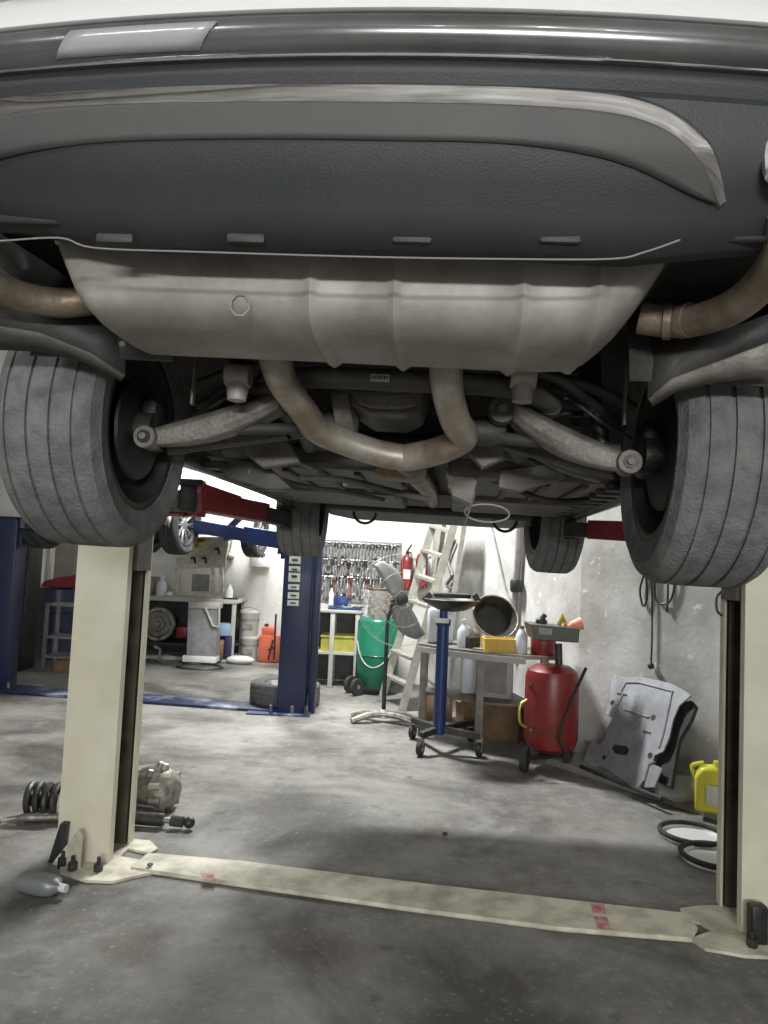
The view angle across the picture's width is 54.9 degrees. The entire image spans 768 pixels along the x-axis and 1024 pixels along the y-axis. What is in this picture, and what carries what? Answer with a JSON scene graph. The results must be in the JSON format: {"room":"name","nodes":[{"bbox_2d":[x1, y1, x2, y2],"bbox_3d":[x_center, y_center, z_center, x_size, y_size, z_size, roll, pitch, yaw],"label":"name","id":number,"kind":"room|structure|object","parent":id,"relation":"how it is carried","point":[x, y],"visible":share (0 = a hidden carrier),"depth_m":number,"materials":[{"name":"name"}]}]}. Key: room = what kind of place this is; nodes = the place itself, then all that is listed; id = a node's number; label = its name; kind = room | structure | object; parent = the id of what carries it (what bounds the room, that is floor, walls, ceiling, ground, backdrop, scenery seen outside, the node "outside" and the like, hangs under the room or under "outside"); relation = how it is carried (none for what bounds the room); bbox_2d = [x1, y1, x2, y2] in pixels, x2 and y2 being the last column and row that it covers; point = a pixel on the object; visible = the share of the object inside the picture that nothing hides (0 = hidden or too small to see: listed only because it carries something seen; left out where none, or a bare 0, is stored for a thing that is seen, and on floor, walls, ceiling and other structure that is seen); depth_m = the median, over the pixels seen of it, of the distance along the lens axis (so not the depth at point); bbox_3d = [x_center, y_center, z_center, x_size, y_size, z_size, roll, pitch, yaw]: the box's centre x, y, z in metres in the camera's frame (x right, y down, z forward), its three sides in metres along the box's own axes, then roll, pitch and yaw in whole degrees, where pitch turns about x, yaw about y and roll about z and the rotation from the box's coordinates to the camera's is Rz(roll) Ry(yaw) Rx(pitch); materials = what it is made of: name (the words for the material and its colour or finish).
{"room":"auto repair garage","nodes":[
{"label":"auto repair garage","id":0,"kind":"room"},
{"bbox_2d":[0,350,283,656],"bbox_3d":[-4.571,-0.187,11.624,6.850,4.600,0.200,3,-4,0],"label":"wall","id":1,"kind":"structure","parent":0,"point":[262,587],"depth_m":11.45,"materials":[{"name":"white paint"}]},
{"bbox_2d":[227,540,233,560],"bbox_3d":[-2.372,0.544,11.442,0.140,0.415,0.070,3,-4,0],"label":"valve","id":2,"kind":"object","parent":1,"relation":"attached to","point":[230,556],"visible":0.8,"depth_m":11.42,"materials":[{"name":"metal"}]},
{"bbox_2d":[249,548,270,566],"bbox_3d":[-1.896,0.694,11.361,0.305,0.295,0.185,3,-4,0],"label":"wall box","id":3,"kind":"object","parent":1,"relation":"attached to","point":[264,560],"visible":0.62,"depth_m":11.27,"materials":[{"name":"white plastic"}]},
{"bbox_2d":[317,513,432,683],"bbox_3d":[-0.245,-0.115,9.728,1.800,4.600,0.200,3,-4,0],"label":"wall","id":4,"kind":"structure","parent":0,"point":[339,528],"depth_m":9.60,"materials":[{"name":"white paint"}]},
{"bbox_2d":[321,540,401,602],"bbox_3d":[-0.367,0.767,9.545,1.166,0.788,0.044,3,-4,0],"label":"board","id":5,"kind":"object","parent":4,"relation":"attached to","point":[398,550],"visible":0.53,"depth_m":9.55,"materials":[{"name":"silver metal"}]},
{"bbox_2d":[326,559,330,573],"bbox_3d":[-0.711,0.702,9.517,0.061,0.186,0.050,3,-4,0],"label":"hammer","id":6,"kind":"object","parent":5,"relation":"hanging from","point":[329,560],"visible":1,"depth_m":9.50,"materials":[{"name":"grey metal"}]},
{"bbox_2d":[338,577,342,596],"bbox_3d":[-0.554,0.957,9.501,0.061,0.251,0.050,3,-4,0],"label":"hammer","id":7,"kind":"object","parent":5,"relation":"hanging from","point":[341,578],"visible":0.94,"depth_m":9.49,"materials":[{"name":"silver metal"}]},
{"bbox_2d":[355,560,359,576],"bbox_3d":[-0.333,0.727,9.517,0.065,0.211,0.053,3,-4,0],"label":"hammer","id":8,"kind":"object","parent":5,"relation":"hanging from","point":[358,561],"visible":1,"depth_m":9.50,"materials":[{"name":"silver metal"}]},
{"bbox_2d":[400,544,412,589],"bbox_3d":[0.293,0.702,9.461,0.156,0.585,0.184,3,-4,0],"label":"fire extinguisher","id":9,"kind":"object","parent":4,"relation":"attached to","point":[407,566],"visible":0.88,"depth_m":9.40,"materials":[{"name":"red paint"}]},
{"bbox_2d":[415,550,427,587],"bbox_3d":[0.483,0.677,9.463,0.156,0.585,0.184,3,-4,0],"label":"fire extinguisher","id":10,"kind":"object","parent":4,"relation":"attached to","point":[425,571],"visible":0.37,"depth_m":9.40,"materials":[{"name":"red paint"}]},
{"bbox_2d":[0,657,767,1023],"bbox_3d":[-2.279,1.685,2.639,12.400,0.100,18.300,3,-4,0],"label":"floor","id":11,"kind":"structure","parent":0,"point":[323,790],"depth_m":3.58,"materials":[{"name":"concrete"}]},
{"bbox_2d":[17,546,42,671],"bbox_3d":[-4.485,1.153,9.331,0.097,2.092,0.400,3,-4,0],"label":"post","id":12,"kind":"object","parent":11,"relation":"on","point":[33,568],"visible":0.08,"depth_m":9.29,"materials":[{"name":"black metal"}]},
{"bbox_2d":[0,781,60,823],"bbox_3d":[-1.921,1.653,4.210,0.488,0.208,0.280,3,-4,0],"label":"strut","id":13,"kind":"object","parent":11,"relation":"on","point":[45,805],"visible":0.8,"depth_m":4.16,"materials":[{"name":"black metal"}]},
{"bbox_2d":[14,870,68,896],"bbox_3d":[-1.529,1.670,3.321,0.245,0.084,0.116,2,-4,16],"label":"bottle","id":14,"kind":"object","parent":11,"relation":"on","point":[35,883],"visible":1,"depth_m":3.28,"materials":[{"name":"grey plastic"}]},
{"bbox_2d":[35,586,74,659],"bbox_3d":[-4.588,1.540,10.408,0.624,0.996,0.624,3,-4,0],"label":"cart","id":15,"kind":"object","parent":11,"relation":"on","point":[47,594],"visible":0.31,"depth_m":10.15,"materials":[{"name":"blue metal"}]},
{"bbox_2d":[41,575,75,587],"bbox_3d":[-4.445,0.943,10.342,0.542,0.226,0.350,3,-4,0],"label":"tray","id":16,"kind":"object","parent":15,"relation":"on","point":[66,581],"visible":0.59,"depth_m":10.17,"materials":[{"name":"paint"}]},
{"bbox_2d":[41,601,73,665],"bbox_3d":[-4.174,1.610,9.778,0.482,0.811,0.390,3,-4,0],"label":"shelf rack","id":17,"kind":"object","parent":11,"relation":"on","point":[56,655],"visible":0.49,"depth_m":9.62,"materials":[{"name":"metal"}]},
{"bbox_2d":[44,543,77,580],"bbox_3d":[-4.735,1.291,10.830,0.507,1.799,0.050,3,-4,0],"label":"board","id":18,"kind":"object","parent":11,"relation":"on","point":[65,563],"visible":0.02,"depth_m":10.86,"materials":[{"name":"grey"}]},
{"bbox_2d":[53,658,69,672],"bbox_3d":[-3.973,1.977,9.279,0.229,0.242,0.300,3,-4,0],"label":"cardboard box","id":19,"kind":"object","parent":11,"relation":"on","point":[62,665],"visible":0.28,"depth_m":9.13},
{"bbox_2d":[136,761,181,812],"bbox_3d":[-1.451,1.661,4.479,0.429,0.293,0.279,3,-4,0],"label":"gearbox","id":20,"kind":"object","parent":11,"relation":"on","point":[159,787],"visible":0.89,"depth_m":4.42,"materials":[{"name":"metal"}]},
{"bbox_2d":[154,645,166,661],"bbox_3d":[-3.156,2.003,10.448,0.249,0.240,0.078,1,-4,29],"label":"hose","id":21,"kind":"object","parent":11,"relation":"on","point":[155,646],"visible":0.96,"depth_m":10.45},
{"bbox_2d":[0,516,323,716],"bbox_3d":[-2.477,0.544,8.325,3.683,2.900,2.022,3,-4,0],"label":"lift","id":22,"kind":"object","parent":11,"relation":"on","point":[302,580],"visible":0.44,"depth_m":7.50,"materials":[{"name":"paint"}]},
{"bbox_2d":[0,466,269,557],"bbox_3d":[-2.785,-0.210,9.312,1.812,1.465,4.076,2,-4,9],"label":"car","id":23,"kind":"object","parent":22,"relation":"on","point":[176,536],"visible":0.27,"depth_m":8.06,"materials":[{"name":"white paint"}]},
{"bbox_2d":[135,811,194,828],"bbox_3d":[-1.302,1.733,4.176,0.478,0.078,0.072,2,-4,2],"label":"shock absorber","id":24,"kind":"object","parent":11,"relation":"on","point":[141,817],"visible":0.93,"depth_m":4.15,"materials":[{"name":"black metal"}]},
{"bbox_2d":[146,594,246,662],"bbox_3d":[-3.057,1.696,10.989,1.847,0.900,0.790,3,-4,0],"label":"workbench","id":25,"kind":"object","parent":11,"relation":"on","point":[172,648],"visible":0.38,"depth_m":11.20,"materials":[{"name":"metal"}]},
{"bbox_2d":[150,576,159,594],"bbox_3d":[-3.517,1.087,10.992,0.276,0.261,0.300,3,-4,0],"label":"toolbox","id":26,"kind":"object","parent":25,"relation":"on","point":[154,579],"visible":0.33,"depth_m":10.86,"materials":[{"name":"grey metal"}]},
{"bbox_2d":[147,607,175,640],"bbox_3d":[-3.286,1.639,10.931,0.490,0.490,0.450,3,-4,0],"label":"gearbox","id":27,"kind":"object","parent":25,"relation":"on","point":[161,621],"visible":0.87,"depth_m":10.74,"materials":[{"name":"metal"}]},
{"bbox_2d":[156,575,166,595],"bbox_3d":[-3.228,1.071,10.743,0.150,0.300,0.150,3,-4,0],"label":"jug","id":28,"kind":"object","parent":25,"relation":"on","point":[161,587],"visible":0.98,"depth_m":10.69,"materials":[{"name":"plastic"}]},
{"bbox_2d":[176,625,186,637],"bbox_3d":[-2.928,1.749,10.800,0.149,0.165,0.200,3,-4,0],"label":"box","id":29,"kind":"object","parent":25,"relation":"on","point":[181,630],"visible":0.74,"depth_m":10.70,"materials":[{"name":"paint"}]},
{"bbox_2d":[147,637,239,646],"bbox_3d":[-3.067,1.919,10.989,1.797,0.030,0.700,3,-4,0],"label":"shelf","id":30,"kind":"object","parent":25,"relation":"attached to","point":[170,640],"depth_m":10.81,"materials":[{"name":"black metal"}]},
{"bbox_2d":[150,594,246,603],"bbox_3d":[-3.038,1.278,11.011,1.847,0.060,0.780,3,-4,0],"label":"countertop","id":31,"kind":"structure","parent":25,"relation":"on","point":[178,598],"depth_m":10.62,"materials":[{"name":"metal"}]},
{"bbox_2d":[173,537,228,595],"bbox_3d":[-2.739,0.807,11.079,0.774,0.900,0.188,3,-4,0],"label":"machine","id":32,"kind":"object","parent":25,"relation":"on","point":[208,552],"visible":0.94,"depth_m":11.07,"materials":[{"name":"grey metal"}]},
{"bbox_2d":[219,639,224,657],"bbox_3d":[-2.325,1.955,10.588,0.071,0.242,0.200,3,-4,0],"label":"cardboard box","id":33,"kind":"object","parent":25,"relation":"on","point":[222,641],"visible":0.67,"depth_m":10.49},
{"bbox_2d":[224,636,231,656],"bbox_3d":[-2.229,1.928,10.670,0.097,0.302,0.200,3,-4,0],"label":"box","id":34,"kind":"object","parent":25,"relation":"on","point":[228,639],"visible":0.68,"depth_m":10.57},
{"bbox_2d":[220,622,230,635],"bbox_3d":[-2.293,1.698,10.705,0.190,0.179,0.200,3,-4,0],"label":"tub","id":35,"kind":"object","parent":34,"relation":"on","point":[225,628],"visible":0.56,"depth_m":10.61,"materials":[{"name":"blue plastic"}]},
{"bbox_2d":[223,584,237,599],"bbox_3d":[-2.218,1.159,10.741,0.200,0.225,0.120,3,-4,0],"label":"bottle","id":36,"kind":"object","parent":25,"relation":"on","point":[229,591],"visible":0.98,"depth_m":10.70,"materials":[{"name":"white plastic"}]},
{"bbox_2d":[176,664,223,669],"bbox_3d":[-2.486,2.092,10.002,0.642,0.023,0.495,3,-4,0],"label":"cable coil","id":37,"kind":"object","parent":11,"relation":"on","point":[177,666],"visible":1,"depth_m":9.90,"materials":[{"name":"black rubber"}]},
{"bbox_2d":[182,601,222,662],"bbox_3d":[-2.534,1.683,10.422,0.496,0.835,0.326,3,-4,0],"label":"base cabinet","id":38,"kind":"object","parent":11,"relation":"on","point":[203,626],"visible":1,"depth_m":10.31,"materials":[{"name":"grey metal"}]},
{"bbox_2d":[226,655,253,663],"bbox_3d":[-2.046,2.103,10.533,0.390,0.120,0.198,3,-4,0],"label":"plastic bag","id":39,"kind":"object","parent":11,"relation":"on","point":[238,659],"visible":1,"depth_m":10.46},
{"bbox_2d":[240,636,258,660],"bbox_3d":[-1.992,2.013,10.936,0.286,0.358,0.286,3,-4,0],"label":"pail","id":40,"kind":"object","parent":11,"relation":"on","point":[248,645],"visible":0.8,"depth_m":10.83,"materials":[{"name":"plastic"}]},
{"bbox_2d":[242,649,252,653],"bbox_3d":[-1.993,2.040,10.813,0.140,0.072,0.030,3,-4,0],"label":"print","id":41,"kind":"object","parent":40,"relation":"attached to","point":[244,651],"depth_m":10.80},
{"bbox_2d":[240,607,260,636],"bbox_3d":[-1.990,1.616,10.962,0.314,0.436,0.301,3,-4,0],"label":"pail","id":42,"kind":"object","parent":40,"relation":"on","point":[249,619],"visible":1,"depth_m":10.85,"materials":[{"name":"plastic"}]},
{"bbox_2d":[243,624,252,628],"bbox_3d":[-1.992,1.675,10.830,0.140,0.075,0.030,3,-4,0],"label":"print","id":43,"kind":"object","parent":42,"relation":"attached to","point":[245,626],"depth_m":10.81},
{"bbox_2d":[258,624,279,662],"bbox_3d":[-1.682,1.927,10.892,0.300,0.550,0.200,3,-4,0],"label":"can","id":44,"kind":"object","parent":11,"relation":"on","point":[265,639],"visible":0.84,"depth_m":10.79,"materials":[{"name":"orange plastic"}]},
{"bbox_2d":[267,614,276,659],"bbox_3d":[-1.586,1.775,10.502,0.113,0.654,0.028,3,-4,0],"label":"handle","id":45,"kind":"object","parent":11,"relation":"on","point":[274,640],"visible":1,"depth_m":10.49,"materials":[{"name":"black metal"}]},
{"bbox_2d":[250,676,319,706],"bbox_3d":[-1.048,1.912,7.849,0.740,0.240,0.740,3,-4,0],"label":"tyre","id":46,"kind":"object","parent":11,"relation":"on","point":[262,689],"visible":0.48,"depth_m":7.59,"materials":[{"name":"rubber"}]},
{"bbox_2d":[317,607,362,687],"bbox_3d":[-0.577,1.670,9.179,0.585,0.939,0.500,3,-4,0],"label":"table","id":47,"kind":"object","parent":11,"relation":"on","point":[332,665],"visible":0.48,"depth_m":9.39,"materials":[{"name":"metal"}]},
{"bbox_2d":[318,647,355,655],"bbox_3d":[-0.579,1.723,9.175,0.585,0.030,0.480,3,-4,0],"label":"shelf","id":48,"kind":"object","parent":47,"relation":"attached to","point":[331,652],"depth_m":8.94,"materials":[{"name":"metal"}]},
{"bbox_2d":[320,632,354,651],"bbox_3d":[-0.562,1.613,9.167,0.430,0.190,0.366,3,-4,0],"label":"crate","id":49,"kind":"object","parent":47,"relation":"on","point":[343,642],"visible":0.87,"depth_m":9.00,"materials":[{"name":"plastic"}]},
{"bbox_2d":[333,596,348,605],"bbox_3d":[-0.544,1.142,9.364,0.180,0.140,0.120,3,-4,0],"label":"box","id":50,"kind":"object","parent":47,"relation":"on","point":[338,600],"visible":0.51,"depth_m":9.31,"materials":[{"name":"blue paint"}]},
{"bbox_2d":[328,607,362,610],"bbox_3d":[-0.473,1.189,9.140,0.420,0.020,0.300,3,-4,0],"label":"tray","id":51,"kind":"object","parent":47,"relation":"on","point":[337,608],"visible":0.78,"depth_m":8.99,"materials":[{"name":"paint"}]},
{"bbox_2d":[329,584,333,603],"bbox_3d":[-0.649,1.017,9.151,0.058,0.240,0.060,3,-4,0],"label":"spray bottle","id":52,"kind":"object","parent":51,"relation":"on","point":[331,594],"visible":1,"depth_m":9.13,"materials":[{"name":"white plastic"}]},
{"bbox_2d":[343,588,398,695],"bbox_3d":[-0.140,1.520,8.778,0.680,1.225,0.526,4,-4,-20],"label":"oil drainer","id":53,"kind":"object","parent":11,"relation":"on","point":[369,651],"visible":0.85,"depth_m":8.59,"materials":[{"name":"paint"}]},
{"bbox_2d":[367,588,394,618],"bbox_3d":[-0.017,1.086,8.835,0.360,0.340,0.360,3,-4,0],"label":"pot","id":54,"kind":"object","parent":53,"relation":"on","point":[384,599],"depth_m":8.68,"materials":[{"name":"plastic"}]},
{"bbox_2d":[350,554,442,727],"bbox_3d":[0.138,1.227,7.162,0.862,1.644,0.530,3,-4,0],"label":"pedestal fan","id":55,"kind":"object","parent":11,"relation":"on","point":[406,621],"visible":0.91,"depth_m":7.14,"materials":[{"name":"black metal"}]},
{"bbox_2d":[48,479,767,959],"bbox_3d":[0.190,0.325,3.618,3.582,2.962,1.478,2,-4,12],"label":"lift","id":56,"kind":"object","parent":11,"relation":"on","point":[99,780],"visible":0.73,"depth_m":3.55,"materials":[{"name":"paint"}]},
{"bbox_2d":[0,0,767,587],"bbox_3d":[0.151,-0.579,3.449,2.087,1.727,4.586,3,-4,5],"label":"car","id":57,"kind":"object","parent":56,"relation":"on","point":[497,264],"visible":0.96,"depth_m":1.40,"materials":[{"name":"white paint"}]},
{"bbox_2d":[282,468,317,485],"bbox_3d":[-0.352,-0.143,3.197,0.025,0.016,0.660,3,-4,5],"label":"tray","id":58,"kind":"object","parent":57,"relation":"on","point":[292,472],"depth_m":3.00,"materials":[{"name":"metal"}]},
{"bbox_2d":[220,444,404,489],"bbox_3d":[-0.269,-0.188,3.192,0.678,0.090,0.817,3,-4,5],"label":"tray","id":59,"kind":"object","parent":57,"relation":"on","point":[330,463],"depth_m":2.84,"materials":[{"name":"metal"}]},
{"bbox_2d":[318,470,345,489],"bbox_3d":[-0.218,-0.135,3.184,0.025,0.017,0.660,2,-4,4],"label":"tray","id":60,"kind":"object","parent":57,"relation":"on","point":[320,472],"depth_m":3.02,"materials":[{"name":"metal"}]},
{"bbox_2d":[258,485,407,508],"bbox_3d":[-0.250,-0.108,4.025,0.709,0.080,0.848,3,-4,5],"label":"tray","id":61,"kind":"object","parent":57,"relation":"on","point":[298,494],"depth_m":3.94,"materials":[{"name":"metal"}]},
{"bbox_2d":[343,472,372,491],"bbox_3d":[-0.105,-0.105,3.141,0.107,0.067,0.717,3,-4,0],"label":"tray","id":62,"kind":"object","parent":57,"relation":"on","point":[360,480],"depth_m":2.88,"materials":[{"name":"metal"}]},
{"bbox_2d":[447,457,619,498],"bbox_3d":[0.595,-0.136,3.110,0.659,0.090,0.817,3,-4,5],"label":"tray","id":63,"kind":"object","parent":57,"relation":"on","point":[556,484],"depth_m":2.73,"materials":[{"name":"metal"}]},
{"bbox_2d":[526,480,562,500],"bbox_3d":[0.642,-0.092,3.071,0.087,0.031,0.724,3,-4,0],"label":"tray","id":64,"kind":"object","parent":57,"relation":"on","point":[548,486],"depth_m":2.91,"materials":[{"name":"metal"}]},
{"bbox_2d":[558,484,588,497],"bbox_3d":[0.776,-0.075,3.090,0.025,0.017,0.660,2,-4,4],"label":"tray","id":65,"kind":"object","parent":57,"relation":"on","point":[575,489],"depth_m":2.94,"materials":[{"name":"metal"}]},
{"bbox_2d":[377,524,466,710],"bbox_3d":[0.423,1.043,8.149,0.702,2.165,0.827,4,-4,-24],"label":"step ladder","id":66,"kind":"object","parent":11,"relation":"on","point":[443,554],"visible":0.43,"depth_m":7.94,"materials":[{"name":"metal"}]},
{"bbox_2d":[426,695,452,722],"bbox_3d":[0.557,1.939,7.427,0.331,0.277,0.260,2,-4,11],"label":"cardboard box","id":67,"kind":"object","parent":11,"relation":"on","point":[430,699],"visible":0.33,"depth_m":7.31,"materials":[{"name":"cardboard"}]},
{"bbox_2d":[408,592,482,756],"bbox_3d":[0.543,1.337,6.274,0.604,1.324,0.768,3,-4,0],"label":"jack","id":68,"kind":"object","parent":11,"relation":"on","point":[445,602],"visible":1,"depth_m":6.08,"materials":[{"name":"blue paint"}]},
{"bbox_2d":[424,597,478,611],"bbox_3d":[0.560,0.777,6.164,0.470,0.105,0.470,3,-4,0],"label":"bowl","id":69,"kind":"object","parent":68,"relation":"on","point":[444,604],"depth_m":6.03,"materials":[{"name":"black metal"}]},
{"bbox_2d":[453,699,474,729],"bbox_3d":[0.820,1.915,7.105,0.291,0.307,0.200,4,-4,-17],"label":"cardboard box","id":70,"kind":"object","parent":11,"relation":"on","point":[464,710],"visible":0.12,"depth_m":7.01,"materials":[{"name":"cardboard"}]},
{"bbox_2d":[417,639,554,754],"bbox_3d":[0.852,1.617,6.544,1.151,0.830,0.974,3,-4,0],"label":"metal bench","id":71,"kind":"object","parent":11,"relation":"on","point":[425,647],"visible":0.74,"depth_m":6.32,"materials":[{"name":"grey metal"}]},
{"bbox_2d":[427,606,454,643],"bbox_3d":[0.521,1.006,6.800,0.240,0.391,0.200,3,-4,0],"label":"jerry can","id":72,"kind":"object","parent":71,"relation":"on","point":[433,613],"visible":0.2,"depth_m":6.71,"materials":[{"name":"plastic"}]},
{"bbox_2d":[457,619,469,647],"bbox_3d":[0.703,1.071,6.546,0.110,0.245,0.110,3,-4,0],"label":"oil bottle","id":73,"kind":"object","parent":71,"relation":"on","point":[463,631],"visible":0.91,"depth_m":6.50,"materials":[{"name":"plastic"}]},
{"bbox_2d":[460,658,476,693],"bbox_3d":[0.829,1.452,6.722,0.260,0.380,0.160,3,-4,0],"label":"bottle","id":74,"kind":"object","parent":71,"relation":"on","point":[468,667],"visible":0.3,"depth_m":6.64,"materials":[{"name":"plastic"}]},
{"bbox_2d":[466,625,474,635],"bbox_3d":[0.763,1.134,6.893,0.158,0.165,0.133,3,-4,0],"label":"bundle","id":75,"kind":"object","parent":71,"relation":"on","point":[470,628],"visible":0.3,"depth_m":6.86,"materials":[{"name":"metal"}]},
{"bbox_2d":[465,636,479,648],"bbox_3d":[0.775,1.143,6.481,0.100,0.100,0.100,5,-4,-29],"label":"box","id":76,"kind":"object","parent":71,"relation":"on","point":[471,642],"visible":0.9,"depth_m":6.44,"materials":[{"name":"metal"}]},
{"bbox_2d":[426,687,524,706],"bbox_3d":[0.826,1.642,6.559,0.960,0.020,0.700,3,-4,0],"label":"shelf","id":77,"kind":"object","parent":71,"relation":"attached to","point":[452,693],"depth_m":6.43,"materials":[{"name":"grey metal"}]},
{"bbox_2d":[472,595,518,636],"bbox_3d":[1.002,0.938,6.669,0.428,0.377,0.295,3,-4,0],"label":"pan","id":78,"kind":"object","parent":71,"relation":"on","point":[495,616],"visible":0.95,"depth_m":6.73,"materials":[{"name":"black metal"}]},
{"bbox_2d":[481,636,515,652],"bbox_3d":[1.000,1.137,6.356,0.310,0.114,0.246,3,-4,0],"label":"crate","id":79,"kind":"object","parent":71,"relation":"on","point":[489,643],"visible":0.92,"depth_m":6.25,"materials":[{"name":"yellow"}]},
{"bbox_2d":[484,661,513,699],"bbox_3d":[0.986,1.440,6.519,0.300,0.390,0.048,1,-4,23],"label":"framed board","id":80,"kind":"object","parent":71,"relation":"on","point":[498,676],"visible":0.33,"depth_m":6.48,"materials":[{"name":"metal"}]},
{"bbox_2d":[515,625,527,653],"bbox_3d":[1.161,1.077,6.247,0.100,0.235,0.100,3,-4,0],"label":"bottle","id":81,"kind":"object","parent":71,"relation":"on","point":[521,636],"visible":1,"depth_m":6.21,"materials":[{"name":"plastic"}]},
{"bbox_2d":[530,621,555,655],"bbox_3d":[1.351,1.065,6.268,0.210,0.280,0.210,3,-4,0],"label":"canister","id":82,"kind":"object","parent":71,"relation":"on","point":[538,647],"visible":0.39,"depth_m":6.17,"materials":[{"name":"paint"}]},
{"bbox_2d":[482,704,523,743],"bbox_3d":[1.093,1.877,6.725,0.431,0.357,0.260,1,-4,29],"label":"cardboard box","id":83,"kind":"object","parent":11,"relation":"on","point":[500,723],"visible":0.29,"depth_m":6.60,"materials":[{"name":"cardboard"}]},
{"bbox_2d":[518,621,586,771],"bbox_3d":[1.278,1.436,5.759,0.520,1.127,0.502,3,-4,0],"label":"tank","id":84,"kind":"object","parent":11,"relation":"on","point":[551,702],"visible":0.99,"depth_m":5.64,"materials":[{"name":"metal"}]},
{"bbox_2d":[535,613,546,623],"bbox_3d":[1.242,0.852,5.841,0.089,0.112,0.089,3,-4,0],"label":"gun","id":85,"kind":"object","parent":84,"relation":"in","point":[540,620],"visible":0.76,"depth_m":5.81,"materials":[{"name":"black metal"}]},
{"bbox_2d":[524,621,579,642],"bbox_3d":[1.310,0.939,5.805,0.373,0.127,0.300,3,-4,0],"label":"tray","id":86,"kind":"object","parent":84,"relation":"on","point":[546,632],"depth_m":5.66,"materials":[{"name":"metal"}]},
{"bbox_2d":[557,614,566,625],"bbox_3d":[1.407,0.863,5.840,0.080,0.120,0.080,3,-4,0],"label":"bottle","id":87,"kind":"object","parent":84,"relation":"in","point":[562,621],"visible":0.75,"depth_m":5.81,"materials":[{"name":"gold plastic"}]},
{"bbox_2d":[567,617,583,629],"bbox_3d":[1.496,0.871,5.780,0.124,0.107,0.104,3,-4,0],"label":"funnel","id":88,"kind":"object","parent":84,"relation":"on","point":[576,623],"visible":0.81,"depth_m":5.75,"materials":[{"name":"brown"}]},
{"bbox_2d":[579,676,691,801],"bbox_3d":[1.820,1.582,5.385,0.431,0.706,0.937,4,-4,-25],"label":"panel","id":89,"kind":"object","parent":11,"relation":"on","point":[643,711],"visible":1,"depth_m":5.36,"materials":[{"name":"grey plastic"}]},
{"bbox_2d":[644,774,694,802],"bbox_3d":[1.934,1.845,4.979,0.353,0.177,0.131,1,-4,21],"label":"liner","id":90,"kind":"object","parent":11,"relation":"on","point":[683,791],"visible":0.73,"depth_m":4.93,"materials":[{"name":"grey plastic"}]},
{"bbox_2d":[656,701,697,788],"bbox_3d":[1.998,1.581,5.092,0.326,0.552,0.192,5,-5,-35],"label":"liner","id":91,"kind":"object","parent":90,"relation":"on","point":[667,760],"visible":0.74,"depth_m":5.08,"materials":[{"name":"plastic"}]},
{"bbox_2d":[657,819,716,847],"bbox_3d":[1.831,1.914,4.397,0.391,0.044,0.391,3,-4,0],"label":"pan","id":92,"kind":"object","parent":11,"relation":"on","point":[677,831],"visible":0.79,"depth_m":4.45,"materials":[{"name":"white"}]},
{"bbox_2d":[678,840,716,872],"bbox_3d":[1.822,1.892,4.060,0.391,0.044,0.391,3,-4,0],"label":"pan","id":93,"kind":"object","parent":11,"relation":"on","point":[702,858],"visible":0.56,"depth_m":4.09,"materials":[{"name":"white"}]},
{"bbox_2d":[427,524,581,751],"bbox_3d":[1.270,-0.161,7.985,0.200,4.600,3.507,4,-4,-17],"label":"wall","id":94,"kind":"structure","parent":0,"point":[553,595],"depth_m":7.54,"materials":[{"name":"paint"}]},
{"bbox_2d":[445,539,456,589],"bbox_3d":[0.807,0.633,8.844,0.044,0.626,0.278,4,-4,-17],"label":"belt","id":95,"kind":"object","parent":94,"relation":"hanging from","point":[449,580],"visible":0.8,"depth_m":8.85,"materials":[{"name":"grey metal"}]},
{"bbox_2d":[491,528,511,599],"bbox_3d":[1.208,0.509,7.637,0.020,0.778,0.556,4,-4,-17],"label":"air hose","id":96,"kind":"object","parent":94,"relation":"attached to","point":[508,595],"visible":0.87,"depth_m":7.64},
{"bbox_2d":[509,528,522,637],"bbox_3d":[1.283,0.711,7.209,0.120,1.272,0.179,3,-4,0],"label":"conduit","id":97,"kind":"object","parent":94,"relation":"attached to","point":[515,583],"visible":0.76,"depth_m":7.19,"materials":[{"name":"black metal"}]},
{"bbox_2d":[576,506,720,775],"bbox_3d":[2.622,-0.287,5.119,0.200,4.600,2.969,5,-5,-34],"label":"wall","id":98,"kind":"structure","parent":0,"point":[615,639],"depth_m":5.73,"materials":[{"name":"paint"}]},
{"bbox_2d":[546,752,716,819],"bbox_3d":[2.289,1.960,4.812,0.360,0.050,2.969,5,-5,-34],"label":"trim","id":99,"kind":"structure","parent":98,"relation":"attached to","point":[577,760],"depth_m":5.55,"materials":[{"name":"plastic"}]},
{"bbox_2d":[690,760,717,813],"bbox_3d":[2.092,1.761,4.757,0.238,0.320,0.138,1,-4,23],"label":"jug","id":100,"kind":"object","parent":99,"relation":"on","point":[705,777],"visible":0.68,"depth_m":4.72,"materials":[{"name":"plastic"}]},
{"bbox_2d":[639,576,647,606],"bbox_3d":[1.998,0.607,5.696,0.016,0.249,0.080,5,-5,-34],"label":"wire loop","id":101,"kind":"object","parent":98,"relation":"hanging from","point":[642,579],"visible":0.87,"depth_m":5.69,"materials":[{"name":"rubber"}]},
{"bbox_2d":[648,581,653,668],"bbox_3d":[2.029,0.814,5.605,0.051,0.748,0.050,0,-5,34],"label":"wire","id":102,"kind":"object","parent":98,"relation":"hanging from","point":[650,665],"visible":0.91,"depth_m":5.60,"materials":[{"name":"black metal"}]},
{"bbox_2d":[654,583,675,604],"bbox_3d":[2.106,0.564,5.544,0.016,0.266,0.194,5,-5,-34],"label":"wire loop","id":103,"kind":"object","parent":98,"relation":"hanging from","point":[674,586],"visible":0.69,"depth_m":5.54,"materials":[{"name":"rubber"}]},
{"bbox_2d":[666,584,668,611],"bbox_3d":[2.116,0.590,5.527,0.016,0.313,0.028,5,-5,-34],"label":"wire loop","id":104,"kind":"object","parent":98,"relation":"hanging from","point":[667,584],"visible":0.61,"depth_m":5.51,"materials":[{"name":"black metal"}]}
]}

